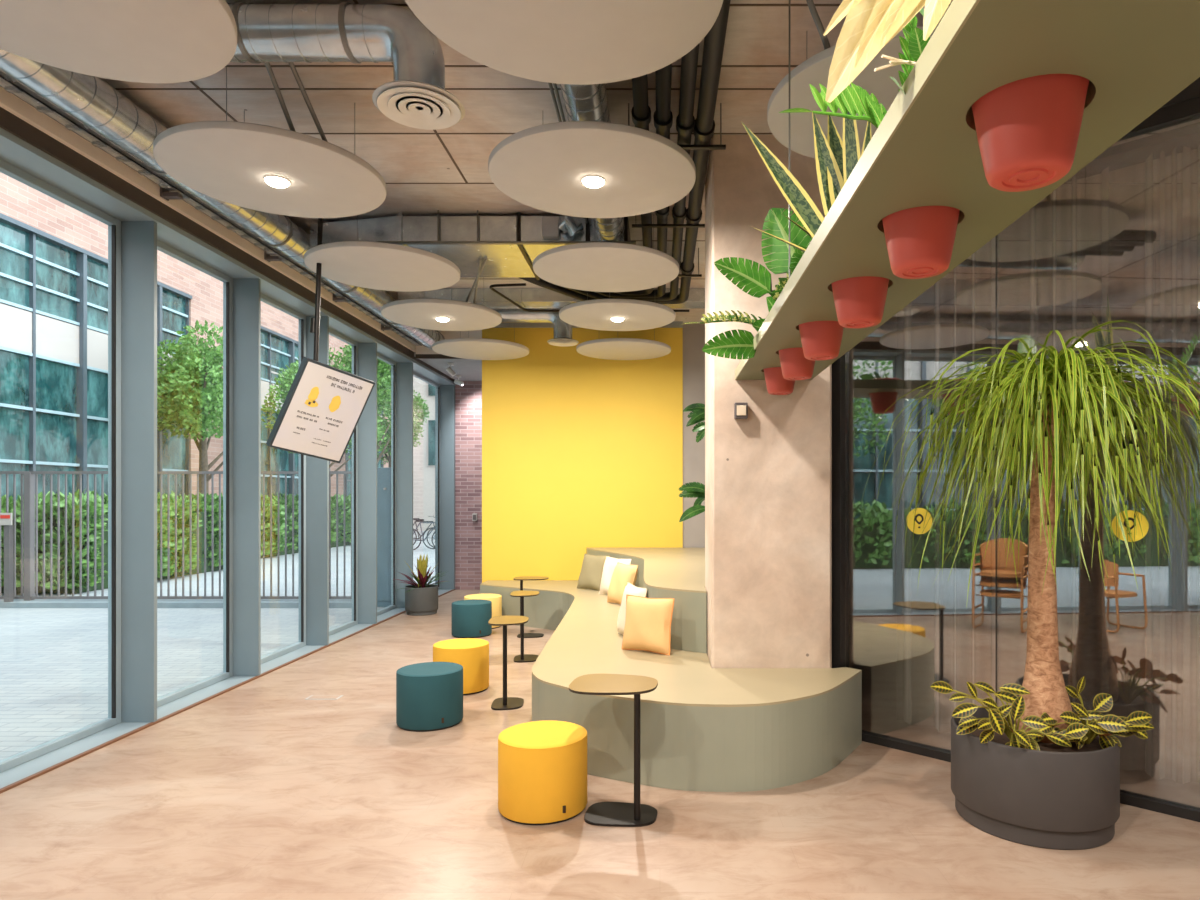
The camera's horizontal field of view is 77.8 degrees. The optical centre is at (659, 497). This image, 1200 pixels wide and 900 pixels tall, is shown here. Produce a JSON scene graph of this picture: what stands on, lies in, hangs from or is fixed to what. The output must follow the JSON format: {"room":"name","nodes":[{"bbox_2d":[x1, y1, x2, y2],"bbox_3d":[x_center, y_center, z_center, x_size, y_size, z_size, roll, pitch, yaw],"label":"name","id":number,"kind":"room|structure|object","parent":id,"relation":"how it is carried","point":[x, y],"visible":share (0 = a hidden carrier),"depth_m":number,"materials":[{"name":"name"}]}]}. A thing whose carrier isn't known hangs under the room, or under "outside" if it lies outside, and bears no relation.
{"room":"common room","nodes":[
{"label":"common room","id":0,"kind":"room"},
{"bbox_2d":[0,86,415,351],"bbox_3d":[-3.700,-2.250,4.400,0.400,0.300,17.400,0,0,0],"label":"ceiling beam","id":1,"kind":"structure","parent":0,"point":[9,102],"depth_m":5.09,"materials":[{"name":"beige paint"}]},
{"bbox_2d":[0,159,120,772],"bbox_3d":[-3.840,-0.186,4.553,0.060,3.548,1.366,0,0,0],"label":"window","id":2,"kind":"structure","parent":1,"relation":"in","point":[114,225],"depth_m":5.19,"materials":[{"name":"blue metal"}]},
{"bbox_2d":[121,221,156,721],"bbox_3d":[-3.697,-0.186,5.253,0.235,3.548,0.035,0,0,0],"label":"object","id":3,"kind":"structure","parent":1,"relation":"attached to","point":[138,238],"depth_m":5.24,"materials":[{"name":"grey metal"}]},
{"bbox_2d":[157,240,232,706],"bbox_3d":[-3.840,-0.186,5.919,0.060,3.548,1.366,0,0,0],"label":"window","id":4,"kind":"structure","parent":1,"relation":"in","point":[227,281],"depth_m":6.55,"materials":[{"name":"blue metal"}]},
{"bbox_2d":[0,107,453,381],"bbox_3d":[-3.720,-2.050,4.400,0.360,0.100,17.400,0,0,0],"label":"trim","id":5,"kind":"structure","parent":1,"relation":"attached to","point":[9,122],"depth_m":5.29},
{"bbox_2d":[233,278,260,675],"bbox_3d":[-3.697,-0.186,6.620,0.235,3.548,0.035,0,0,0],"label":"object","id":6,"kind":"structure","parent":1,"relation":"attached to","point":[246,291],"depth_m":6.60,"materials":[{"name":"grey metal"}]},
{"bbox_2d":[261,293,305,663],"bbox_3d":[-3.840,-0.186,7.285,0.060,3.548,1.366,0,0,0],"label":"window","id":7,"kind":"structure","parent":1,"relation":"in","point":[301,318],"depth_m":7.91,"materials":[{"name":"blue metal"}]},
{"bbox_2d":[306,316,328,644],"bbox_3d":[-3.697,-0.186,7.986,0.235,3.548,0.035,0,0,0],"label":"trim","id":8,"kind":"structure","parent":1,"relation":"attached to","point":[317,470],"depth_m":7.97,"materials":[{"name":"grey metal"}]},
{"bbox_2d":[333,294,345,301],"bbox_3d":[-3.440,-2.195,7.948,0.120,0.170,0.080,0,0,0],"label":"wall bracket","id":9,"kind":"object","parent":1,"relation":"attached to","point":[335,299],"visible":0.71,"depth_m":7.92,"materials":[{"name":"metal"}]},
{"bbox_2d":[0,71,421,345],"bbox_3d":[-3.420,-2.175,4.250,0.080,0.050,12.500,0,0,0],"label":"cable tray","id":10,"kind":"object","parent":9,"relation":"on","point":[10,85],"visible":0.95,"depth_m":5.02,"materials":[{"name":"metal"}]},
{"bbox_2d":[329,328,357,635],"bbox_3d":[-3.840,-0.186,8.651,0.060,3.548,1.366,0,0,0],"label":"window","id":11,"kind":"structure","parent":1,"relation":"in","point":[354,344],"depth_m":9.28,"materials":[{"name":"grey metal"}]},
{"bbox_2d":[358,343,376,623],"bbox_3d":[-3.697,-0.186,9.351,0.235,3.548,0.035,0,0,0],"label":"trim","id":12,"kind":"structure","parent":1,"relation":"attached to","point":[367,352],"depth_m":9.33,"materials":[{"name":"grey metal"}]},
{"bbox_2d":[377,353,395,615],"bbox_3d":[-3.840,-0.186,10.017,0.060,3.548,1.366,0,0,0],"label":"window","id":13,"kind":"structure","parent":1,"relation":"in","point":[379,356],"depth_m":10.65,"materials":[{"name":"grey metal"}]},
{"bbox_2d":[115,88,774,89],"bbox_3d":[2.200,-2.398,4.340,11.400,0.005,0.012,0,0,0],"label":"trim","id":14,"kind":"structure","parent":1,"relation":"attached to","point":[115,88],"depth_m":4.33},
{"bbox_2d":[225,65,797,66],"bbox_3d":[2.200,-2.398,4.110,11.400,0.005,0.012,0,0,0],"label":"trim","id":15,"kind":"structure","parent":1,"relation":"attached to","point":[227,65],"depth_m":4.11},
{"bbox_2d":[288,62,327,141],"bbox_3d":[-1.651,-2.142,4.003,0.604,0.493,0.512,0,0,0],"label":"conduit","id":16,"kind":"object","parent":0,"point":[291,64],"visible":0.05,"depth_m":3.99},
{"bbox_2d":[414,352,481,380],"bbox_3d":[-3.145,-2.080,11.875,1.430,0.080,2.450,0,0,0],"label":"ceiling","id":17,"kind":"structure","parent":0,"point":[469,369],"depth_m":11.57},
{"bbox_2d":[416,330,481,353],"bbox_3d":[-2.965,-2.230,10.630,1.070,0.340,0.060,0,0,0],"label":"wall","id":18,"kind":"structure","parent":0,"point":[422,349],"depth_m":10.60,"materials":[{"name":"beige paint"}]},
{"bbox_2d":[396,362,412,607],"bbox_3d":[-3.697,-0.186,10.717,0.235,3.548,0.035,0,0,0],"label":"trim","id":19,"kind":"structure","parent":18,"relation":"attached to","point":[404,370],"depth_m":10.70,"materials":[{"name":"grey metal"}]},
{"bbox_2d":[455,381,481,589],"bbox_3d":[-3.145,-0.220,13.000,1.430,3.640,0.200,0,0,0],"label":"brick wall","id":20,"kind":"structure","parent":0,"point":[468,397],"depth_m":12.90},
{"bbox_2d":[0,590,449,788],"bbox_3d":[-3.750,1.594,4.300,0.300,0.012,17.200,0,0,0],"label":"trim","id":21,"kind":"structure","parent":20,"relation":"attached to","point":[14,774],"depth_m":5.23,"materials":[{"name":"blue metal"}]},
{"bbox_2d":[0,589,454,793],"bbox_3d":[-3.585,1.593,4.300,0.030,0.014,17.200,0,0,0],"label":"trim","id":22,"kind":"structure","parent":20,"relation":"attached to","point":[17,783],"depth_m":5.32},
{"bbox_2d":[413,371,439,589],"bbox_3d":[-3.840,-0.186,11.770,0.060,3.548,2.140,0,0,0],"label":"window","id":23,"kind":"structure","parent":20,"relation":"in","point":[415,374],"depth_m":12.79,"materials":[{"name":"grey metal"}]},
{"bbox_2d":[435,385,454,589],"bbox_3d":[-3.735,-0.186,12.870,0.330,3.548,0.060,0,0,0],"label":"trim","id":24,"kind":"structure","parent":20,"relation":"attached to","point":[447,392],"depth_m":12.84,"materials":[{"name":"grey metal"}]},
{"bbox_2d":[0,590,1199,899],"bbox_3d":[2.070,1.660,4.400,11.860,0.120,17.400,0,0,0],"label":"floor","id":25,"kind":"structure","parent":0,"point":[258,789],"depth_m":3.84,"materials":[{"name":"concrete"}]},
{"bbox_2d":[395,554,449,615],"bbox_3d":[-3.327,1.187,10.300,0.722,0.826,0.684,0,0,-27],"label":"potted plant","id":26,"kind":"object","parent":25,"relation":"on","point":[421,599],"visible":1,"depth_m":10.12,"materials":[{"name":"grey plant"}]},
{"bbox_2d":[396,662,462,731],"bbox_3d":[-1.640,1.405,5.280,0.456,0.389,0.456,0,0,0],"label":"pouf","id":27,"kind":"object","parent":25,"relation":"on","point":[429,695],"visible":1,"depth_m":5.09,"materials":[{"name":"teal fabric"}]},
{"bbox_2d":[433,638,488,694],"bbox_3d":[-1.665,1.405,6.200,0.456,0.389,0.456,0,0,0],"label":"pouf","id":28,"kind":"object","parent":25,"relation":"on","point":[472,654],"visible":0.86,"depth_m":6.04,"materials":[{"name":"yellow fabric"}]},
{"bbox_2d":[452,599,491,637],"bbox_3d":[-2.200,1.405,8.650,0.456,0.389,0.456,0,0,0],"label":"pouf","id":29,"kind":"object","parent":25,"relation":"on","point":[470,618],"visible":0.99,"depth_m":8.46,"materials":[{"name":"teal fabric"}]},
{"bbox_2d":[464,594,501,628],"bbox_3d":[-2.200,1.405,9.200,0.456,0.389,0.456,0,0,0],"label":"pouf","id":30,"kind":"object","parent":25,"relation":"on","point":[496,599],"visible":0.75,"depth_m":9.10,"materials":[{"name":"yellow fabric"}]},
{"bbox_2d":[488,616,528,709],"bbox_3d":[-1.181,1.275,5.775,0.308,0.650,0.410,0,0,0],"label":"side table","id":31,"kind":"object","parent":25,"relation":"on","point":[504,703],"visible":1,"depth_m":5.67,"materials":[{"name":"wood"}]},
{"bbox_2d":[510,590,538,662],"bbox_3d":[-1.351,1.275,7.395,0.289,0.650,0.410,0,0,0],"label":"side table","id":32,"kind":"object","parent":25,"relation":"on","point":[523,657],"visible":0.9,"depth_m":7.27,"materials":[{"name":"wood"}]},
{"bbox_2d":[498,720,586,824],"bbox_3d":[-0.605,1.405,3.830,0.456,0.389,0.456,0,0,0],"label":"pouf","id":33,"kind":"object","parent":25,"relation":"on","point":[542,765],"visible":1,"depth_m":3.65,"materials":[{"name":"yellow fabric"}]},
{"bbox_2d":[569,674,657,826],"bbox_3d":[-0.236,1.275,3.801,0.450,0.650,0.406,0,0,0],"label":"side table","id":34,"kind":"object","parent":25,"relation":"on","point":[610,814],"visible":1,"depth_m":3.69,"materials":[{"name":"black metal"}]},
{"bbox_2d":[587,548,706,652],"bbox_3d":[0.095,1.138,7.725,2.190,0.924,4.730,0,0,0],"label":"bench backrest","id":35,"kind":"object","parent":25,"relation":"on","point":[677,573],"visible":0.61,"depth_m":6.06,"materials":[{"name":"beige laminate"}]},
{"bbox_2d":[678,482,704,521],"bbox_3d":[0.393,0.240,6.336,0.483,0.871,0.462,0,0,0],"label":"potted plant","id":36,"kind":"object","parent":35,"relation":"on","point":[691,489],"visible":0.41,"depth_m":6.26,"materials":[{"name":"green plant"}]},
{"bbox_2d":[683,403,704,442],"bbox_3d":[0.484,-0.190,7.115,0.484,1.732,0.312,0,0,28],"label":"potted plant","id":37,"kind":"object","parent":35,"relation":"on","point":[697,415],"visible":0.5,"depth_m":7.11,"materials":[{"name":"green plant"}]},
{"bbox_2d":[480,580,861,791],"bbox_3d":[-0.758,1.362,7.127,1.999,0.476,6.703,0,0,-23],"label":"built-in bench","id":38,"kind":"object","parent":25,"relation":"on","point":[703,727],"visible":0.74,"depth_m":4.28,"materials":[{"name":"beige laminate"}]},
{"bbox_2d":[577,554,609,590],"bbox_3d":[-0.819,0.912,9.101,0.468,0.429,0.199,0,0,44],"label":"cushion","id":39,"kind":"object","parent":38,"relation":"on","point":[590,576],"visible":0.77,"depth_m":9.04,"materials":[{"name":"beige fabric"}]},
{"bbox_2d":[599,556,630,593],"bbox_3d":[-0.521,0.909,8.550,0.194,0.435,0.467,0,0,-41],"label":"cushion","id":40,"kind":"object","parent":38,"relation":"on","point":[610,563],"visible":0.53,"depth_m":8.56,"materials":[{"name":"beige fabric"}]},
{"bbox_2d":[607,562,637,604],"bbox_3d":[-0.400,0.912,7.851,0.204,0.429,0.449,0,0,-32],"label":"cushion","id":41,"kind":"object","parent":38,"relation":"on","point":[622,574],"visible":0.85,"depth_m":7.77,"materials":[{"name":"yellow fabric"}]},
{"bbox_2d":[617,582,646,634],"bbox_3d":[-0.224,0.916,5.971,0.169,0.420,0.467,0,0,-20],"label":"cushion","id":42,"kind":"object","parent":38,"relation":"on","point":[630,589],"visible":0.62,"depth_m":5.99,"materials":[{"name":"beige fabric"}]},
{"bbox_2d":[622,594,674,654],"bbox_3d":[-0.089,0.925,5.421,0.419,0.403,0.188,0,0,34],"label":"cushion","id":43,"kind":"object","parent":38,"relation":"on","point":[648,621],"visible":1,"depth_m":5.34,"materials":[{"name":"yellow fabric"}]},
{"bbox_2d":[705,135,831,667],"bbox_3d":[0.741,-0.400,5.270,0.793,4.000,0.760,0,0,0],"label":"column","id":44,"kind":"structure","parent":25,"relation":"on","point":[768,473],"depth_m":4.89,"materials":[{"name":"concrete"}]},
{"bbox_2d":[951,708,1119,849],"bbox_3d":[1.864,1.376,3.713,0.754,0.448,0.754,0,0,0],"label":"planter","id":45,"kind":"object","parent":25,"relation":"on","point":[1053,796],"visible":0.8,"depth_m":3.40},
{"bbox_2d":[930,681,1078,749],"bbox_3d":[1.657,1.066,3.510,0.694,0.348,0.324,0,0,0],"label":"plant","id":46,"kind":"object","parent":45,"relation":"in","point":[997,721],"visible":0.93,"depth_m":3.51,"materials":[{"name":"green plant"}]},
{"bbox_2d":[861,320,1199,743],"bbox_3d":[1.737,0.210,3.492,1.649,2.021,1.457,0,0,43],"label":"palm","id":47,"kind":"object","parent":45,"relation":"in","point":[1060,391],"visible":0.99,"depth_m":3.48,"materials":[{"name":"green plant"}]},
{"bbox_2d":[1025,676,1153,748],"bbox_3d":[2.062,1.038,3.506,0.608,0.341,0.299,0,0,0],"label":"plant","id":48,"kind":"object","parent":45,"relation":"on","point":[1136,723],"visible":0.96,"depth_m":3.50,"materials":[{"name":"green plant"}]},
{"bbox_2d":[102,0,1199,322],"bbox_3d":[2.070,-2.550,4.400,11.860,0.300,17.400,0,0,0],"label":"ceiling","id":49,"kind":"structure","parent":0,"point":[1110,275],"depth_m":5.26,"materials":[{"name":"concrete"}]},
{"bbox_2d":[0,0,236,82],"bbox_3d":[-2.250,-2.130,2.730,1.200,0.540,1.200,0,0,0],"label":"ceiling disc","id":50,"kind":"object","parent":49,"relation":"hanging from","point":[140,41],"visible":1,"depth_m":2.98,"materials":[{"name":"white fabric"}]},
{"bbox_2d":[0,49,444,349],"bbox_3d":[-3.180,-2.220,4.250,0.286,0.286,12.500,0,0,0],"label":"duct","id":51,"kind":"object","parent":49,"relation":"hanging from","point":[92,101],"visible":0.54,"depth_m":4.35,"materials":[{"name":"metal"}]},
{"bbox_2d":[153,65,385,217],"bbox_3d":[-2.240,-2.113,4.330,1.200,0.574,1.200,0,0,0],"label":"ceiling disc","id":52,"kind":"object","parent":49,"relation":"hanging from","point":[263,168],"visible":1,"depth_m":4.20,"materials":[{"name":"white fabric"}]},
{"bbox_2d":[264,175,290,187],"bbox_3d":[-2.240,-1.843,4.330,0.140,0.034,0.140,0,0,0],"label":"lamp","id":53,"kind":"object","parent":52,"relation":"attached to","point":[278,181],"depth_m":4.30,"materials":[{"name":"white plastic"}]},
{"bbox_2d":[266,218,374,462],"bbox_3d":[-2.730,-1.348,6.025,0.419,2.104,0.745,0,0,30],"label":"hanging sign","id":54,"kind":"object","parent":49,"relation":"hanging from","point":[323,406],"visible":1,"depth_m":5.96,"materials":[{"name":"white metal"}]},
{"bbox_2d":[227,2,464,129],"bbox_3d":[-1.978,-2.138,3.600,2.045,0.499,0.430,0,0,0],"label":"duct","id":55,"kind":"object","parent":49,"relation":"attached to","point":[417,96],"visible":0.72,"depth_m":3.50,"materials":[{"name":"metal"}]},
{"bbox_2d":[265,62,295,131],"bbox_3d":[-1.776,-2.137,3.783,0.810,0.482,0.368,0,0,35],"label":"conduit","id":56,"kind":"object","parent":55,"relation":"attached to","point":[268,66],"visible":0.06,"depth_m":3.92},
{"bbox_2d":[372,80,464,129],"bbox_3d":[-1.170,-1.909,3.600,0.430,0.042,0.430,0,0,0],"label":"grille","id":57,"kind":"object","parent":55,"relation":"attached to","point":[414,104],"depth_m":3.57,"materials":[{"name":"metal"}]},
{"bbox_2d":[304,241,460,291],"bbox_3d":[-2.260,-2.130,6.080,1.200,0.540,1.200,0,0,0],"label":"ceiling disc","id":58,"kind":"object","parent":49,"relation":"hanging from","point":[365,264],"visible":0.96,"depth_m":5.92,"materials":[{"name":"white fabric"}]},
{"bbox_2d":[381,299,501,330],"bbox_3d":[-2.250,-2.113,7.660,1.200,0.574,1.200,0,0,0],"label":"ceiling disc","id":59,"kind":"object","parent":49,"relation":"hanging from","point":[431,314],"visible":0.98,"depth_m":7.51,"materials":[{"name":"white fabric"}]},
{"bbox_2d":[310,210,635,279],"bbox_3d":[-1.600,-2.260,6.625,2.800,0.280,1.190,0,0,0],"label":"duct","id":60,"kind":"object","parent":49,"relation":"hanging from","point":[510,245],"visible":0.62,"depth_m":6.20,"materials":[{"name":"metal"}]},
{"bbox_2d":[548,83,623,241],"bbox_3d":[-0.458,-2.250,4.200,0.324,0.248,4.000,0,0,0],"label":"duct","id":61,"kind":"object","parent":60,"relation":"attached to","point":[592,100],"visible":0.26,"depth_m":4.14,"materials":[{"name":"metal"}]},
{"bbox_2d":[432,338,528,359],"bbox_3d":[-2.270,-2.130,9.400,1.200,0.540,1.200,0,0,0],"label":"ceiling disc","id":62,"kind":"object","parent":49,"relation":"hanging from","point":[465,348],"visible":0.98,"depth_m":9.27,"materials":[{"name":"white fabric"}]},
{"bbox_2d":[491,308,578,346],"bbox_3d":[-2.045,-2.123,9.000,2.110,0.491,0.380,0,0,0],"label":"duct","id":63,"kind":"object","parent":49,"relation":"attached to","point":[562,331],"visible":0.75,"depth_m":8.90,"materials":[{"name":"metal"}]},
{"bbox_2d":[397,288,704,308],"bbox_3d":[-1.050,-2.309,8.600,3.900,0.179,0.340,0,0,0],"label":"duct","id":64,"kind":"object","parent":49,"relation":"hanging from","point":[526,298],"visible":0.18,"depth_m":8.45,"materials":[{"name":"metal"}]},
{"bbox_2d":[405,0,722,84],"bbox_3d":[-0.360,-2.130,2.740,1.200,0.540,1.200,0,0,0],"label":"ceiling disc","id":65,"kind":"object","parent":49,"relation":"hanging from","point":[574,42],"visible":1,"depth_m":2.96,"materials":[{"name":"white fabric"}]},
{"bbox_2d":[488,95,695,217],"bbox_3d":[-0.390,-2.113,4.330,1.200,0.574,1.200,0,0,0],"label":"ceiling disc","id":66,"kind":"object","parent":49,"relation":"hanging from","point":[586,169],"visible":0.98,"depth_m":4.20,"materials":[{"name":"white fabric"}]},
{"bbox_2d":[533,242,678,291],"bbox_3d":[-0.440,-2.130,6.100,1.200,0.540,1.200,0,0,0],"label":"ceiling disc","id":67,"kind":"object","parent":49,"relation":"hanging from","point":[589,266],"visible":0.96,"depth_m":5.95,"materials":[{"name":"white fabric"}]},
{"bbox_2d":[559,293,674,330],"bbox_3d":[-0.440,-2.113,7.660,1.200,0.574,1.200,0,0,0],"label":"ceiling disc","id":68,"kind":"object","parent":49,"relation":"hanging from","point":[596,314],"visible":0.97,"depth_m":7.50,"materials":[{"name":"white fabric"}]},
{"bbox_2d":[576,338,670,359],"bbox_3d":[-0.460,-2.130,9.400,1.200,0.540,1.200,0,0,0],"label":"ceiling disc","id":69,"kind":"object","parent":49,"relation":"hanging from","point":[608,348],"visible":0.98,"depth_m":9.27,"materials":[{"name":"white fabric"}]},
{"bbox_2d":[628,103,725,149],"bbox_3d":[0.090,-2.263,4.500,0.620,0.275,0.030,0,0,0],"label":"hanger","id":70,"kind":"object","parent":49,"relation":"hanging from","point":[685,147],"visible":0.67,"depth_m":4.50,"materials":[{"name":"black metal"}]},
{"bbox_2d":[596,63,672,297],"bbox_3d":[-0.581,-2.257,5.011,1.311,0.226,6.022,0,0,0],"label":"insulated pipe","id":71,"kind":"object","parent":70,"relation":"on","point":[663,117],"visible":0.46,"depth_m":4.27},
{"bbox_2d":[615,74,653,294],"bbox_3d":[-0.584,-2.257,4.956,1.066,0.226,5.912,0,0,0],"label":"insulated pipe","id":72,"kind":"object","parent":70,"relation":"on","point":[641,111],"visible":0.31,"depth_m":4.21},
{"bbox_2d":[806,0,829,49],"bbox_3d":[0.717,-2.138,3.241,0.080,0.492,0.364,0,0,36],"label":"conduit","id":73,"kind":"object","parent":49,"relation":"attached to","point":[811,5],"visible":0.49,"depth_m":3.14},
{"bbox_2d":[767,26,936,157],"bbox_3d":[1.090,-2.130,3.550,1.140,0.540,1.140,0,0,0],"label":"ceiling disc","id":74,"kind":"object","parent":49,"relation":"hanging from","point":[814,71],"visible":0.36,"depth_m":3.41,"materials":[{"name":"white fabric"}]},
{"bbox_2d":[735,0,1199,379],"bbox_3d":[0.748,-1.590,1.694,0.504,1.620,6.388,0,0,0],"label":"plant shelf","id":75,"kind":"object","parent":49,"relation":"hanging from","point":[1135,56],"visible":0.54,"depth_m":1.53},
{"bbox_2d":[683,296,814,379],"bbox_3d":[0.481,-0.841,3.923,0.771,0.406,0.261,0,0,-6],"label":"potted plant","id":76,"kind":"object","parent":75,"relation":"on","point":[794,365],"visible":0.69,"depth_m":3.89,"materials":[{"name":"green plant"}]},
{"bbox_2d":[714,208,843,360],"bbox_3d":[0.588,-0.966,3.302,0.579,0.655,0.393,0,0,-35],"label":"potted plant","id":77,"kind":"object","parent":75,"relation":"on","point":[820,340],"visible":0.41,"depth_m":3.31,"materials":[{"name":"green plant"}]},
{"bbox_2d":[764,367,794,394],"bbox_3d":[0.688,-0.802,4.519,0.353,0.328,0.261,0,0,0],"label":"potted plant","id":78,"kind":"object","parent":75,"relation":"in","point":[776,384],"visible":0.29,"depth_m":4.45,"materials":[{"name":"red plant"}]},
{"bbox_2d":[742,84,888,328],"bbox_3d":[0.595,-1.118,2.756,0.549,0.960,0.260,0,0,15],"label":"potted plant","id":79,"kind":"object","parent":75,"relation":"on","point":[859,302],"visible":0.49,"depth_m":2.71,"materials":[{"name":"green plant"}]},
{"bbox_2d":[779,15,959,278],"bbox_3d":[0.616,-0.979,2.029,0.343,0.682,0.514,0,0,44],"label":"potted plant","id":80,"kind":"object","parent":75,"relation":"on","point":[919,240],"visible":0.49,"depth_m":2.01,"materials":[{"name":"green plant"}]},
{"bbox_2d":[823,0,1088,191],"bbox_3d":[0.589,-0.909,1.476,0.553,0.543,0.260,0,0,0],"label":"potted plant","id":81,"kind":"object","parent":75,"relation":"on","point":[1028,129],"visible":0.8,"depth_m":1.42,"materials":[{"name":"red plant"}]},
{"bbox_3d":[0.090,-2.263,3.100,0.620,0.275,0.030,0,0,0],"label":"hanger","id":82,"kind":"object","parent":49,"relation":"hanging from","visible":0},
{"bbox_2d":[540,44,698,300],"bbox_3d":[-0.576,-2.257,5.066,1.562,0.226,6.132,0,0,0],"label":"insulated pipe","id":83,"kind":"object","parent":82,"relation":"on","point":[685,120],"visible":0.54,"depth_m":4.35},
{"bbox_2d":[518,0,730,303],"bbox_3d":[-0.577,-2.257,5.125,1.806,0.241,6.250,0,0,0],"label":"insulated pipe","id":84,"kind":"object","parent":82,"relation":"on","point":[714,41],"visible":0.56,"depth_m":4.42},
{"bbox_2d":[482,323,1198,614],"bbox_3d":[2.785,-0.400,10.250,10.430,4.000,0.300,0,0,0],"label":"wall","id":85,"kind":"structure","parent":0,"point":[877,362],"depth_m":10.12,"materials":[{"name":"paint"}]},
{"bbox_2d":[492,321,682,327],"bbox_3d":[-1.595,-2.362,10.080,3.810,0.075,0.040,0,0,0],"label":"trim","id":86,"kind":"structure","parent":85,"relation":"attached to","point":[675,324],"depth_m":10.06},
{"bbox_2d":[1159,77,1199,108],"bbox_3d":[3.374,-2.190,3.052,5.940,0.420,0.100,0,0,43],"label":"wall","id":87,"kind":"structure","parent":0,"point":[1192,91],"depth_m":3.68,"materials":[{"name":"paint"}]},
{"bbox_2d":[832,97,1199,821],"bbox_3d":[3.367,-0.190,3.045,5.940,3.580,0.120,0,0,43],"label":"frame","id":88,"kind":"structure","parent":87,"relation":"in","point":[1189,110],"depth_m":4.96,"materials":[{"name":"black metal"}]},
{"bbox_2d":[907,508,931,533],"bbox_3d":[1.625,0.144,4.637,0.166,0.166,0.002,0,0,43],"label":"sticker","id":89,"kind":"object","parent":88,"relation":"attached to","point":[920,515],"visible":0.91,"depth_m":4.64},
{"bbox_2d":[1112,510,1148,541],"bbox_3d":[2.459,0.147,3.872,0.166,0.166,0.002,0,0,43],"label":"sticker","id":90,"kind":"object","parent":88,"relation":"attached to","point":[1144,526],"visible":0.72,"depth_m":3.86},
{"bbox_2d":[905,145,1199,783],"bbox_3d":[2.310,-0.180,4.488,1.850,3.440,0.109,0,0,43],"label":"curtain","id":91,"kind":"object","parent":87,"relation":"hanging from","point":[1149,159],"visible":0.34,"depth_m":4.33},
{"bbox_2d":[1064,122,1199,182],"bbox_3d":[3.628,-1.925,3.226,5.600,0.050,0.220,0,0,43],"label":"trim","id":92,"kind":"structure","parent":87,"relation":"attached to","point":[1161,145],"depth_m":4.06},
{"bbox_3d":[2.070,-0.400,-4.400,11.860,4.000,0.200,0,0,0],"label":"wall","id":93,"kind":"structure","parent":0,"visible":0},
{"bbox_2d":[0,127,455,385],"bbox_3d":[-3.730,-1.980,4.300,0.340,0.040,17.200,0,0,0],"label":"trim","id":94,"kind":"structure","parent":93,"relation":"attached to","point":[15,151],"depth_m":5.44,"materials":[{"name":"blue metal"}]},
{"label":"outside","id":95,"kind":"structure","parent":0,"visible":0},
{"bbox_2d":[0,531,434,760],"bbox_3d":[-21.935,1.755,10.000,36.130,0.290,100.000,0,0,0],"label":"ground","id":96,"kind":"structure","parent":95,"point":[54,661],"depth_m":7.92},
{"bbox_2d":[0,513,12,601],"bbox_3d":[-9.590,0.915,10.883,0.180,1.390,0.095,0,0,0],"label":"sign post","id":97,"kind":"object","parent":96,"relation":"on","point":[6,519],"visible":0.98,"depth_m":10.86,"materials":[{"name":"metal"}]},
{"bbox_2d":[1,489,222,592],"bbox_3d":[-10.613,0.703,14.560,2.724,1.795,5.274,0,0,2],"label":"hedge","id":98,"kind":"object","parent":96,"relation":"on","point":[91,493],"visible":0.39,"depth_m":12.64,"materials":[{"name":"green plant"}]},
{"bbox_2d":[0,471,351,607],"bbox_3d":[-8.522,0.605,11.005,8.205,2.010,0.370,0,0,0],"label":"metal fence","id":99,"kind":"object","parent":96,"relation":"on","point":[30,599],"visible":0.63,"depth_m":11.06,"materials":[{"name":"metal"}]},
{"bbox_2d":[157,320,222,493],"bbox_3d":[-10.970,-1.246,17.588,2.471,5.718,2.618,0,0,0],"label":"tree","id":100,"kind":"object","parent":96,"relation":"on","point":[190,387],"visible":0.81,"depth_m":17.00,"materials":[{"name":"green plant"}]},
{"bbox_2d":[0,172,390,499],"bbox_3d":[-12.530,-6.400,10.000,0.540,16.000,52.000,0,0,0],"label":"office building","id":101,"kind":"structure","parent":96,"relation":"on","point":[54,255],"depth_m":15.54,"materials":[{"name":"pink brick"}]},
{"bbox_2d":[157,491,350,557],"bbox_3d":[-10.988,0.685,23.393,2.148,1.830,13.442,0,0,0],"label":"hedge","id":102,"kind":"object","parent":96,"relation":"on","point":[289,497],"visible":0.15,"depth_m":21.17,"materials":[{"name":"green plant"}]},
{"bbox_2d":[261,347,387,476],"bbox_3d":[-9.794,-1.509,21.765,3.496,6.243,2.919,0,0,-21],"label":"tree","id":103,"kind":"object","parent":96,"relation":"on","point":[289,374],"visible":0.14,"depth_m":21.39,"materials":[{"name":"green plant"}]},
{"bbox_2d":[338,344,390,463],"bbox_3d":[-8.773,-1.615,22.554,1.785,6.456,2.271,0,0,-18],"label":"tree","id":104,"kind":"object","parent":96,"relation":"on","point":[383,368],"visible":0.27,"depth_m":22.13,"materials":[{"name":"green plant"}]},
{"bbox_2d":[377,468,390,606],"bbox_3d":[-4.155,0.580,11.098,0.450,2.060,0.445,0,0,0],"label":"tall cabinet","id":105,"kind":"object","parent":96,"relation":"on","point":[383,474],"visible":0.28,"depth_m":10.90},
{"bbox_2d":[377,390,429,467],"bbox_3d":[-10.329,-1.375,28.393,2.503,5.974,2.727,0,0,4],"label":"tree","id":106,"kind":"object","parent":96,"relation":"on","point":[417,401],"visible":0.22,"depth_m":28.44,"materials":[{"name":"green plant"}]},
{"bbox_2d":[413,376,434,530],"bbox_3d":[-8.000,-5.400,37.025,36.000,14.000,1.950,0,0,0],"label":"building","id":107,"kind":"structure","parent":96,"relation":"on","point":[424,453],"depth_m":36.20,"materials":[{"name":"white concrete"}]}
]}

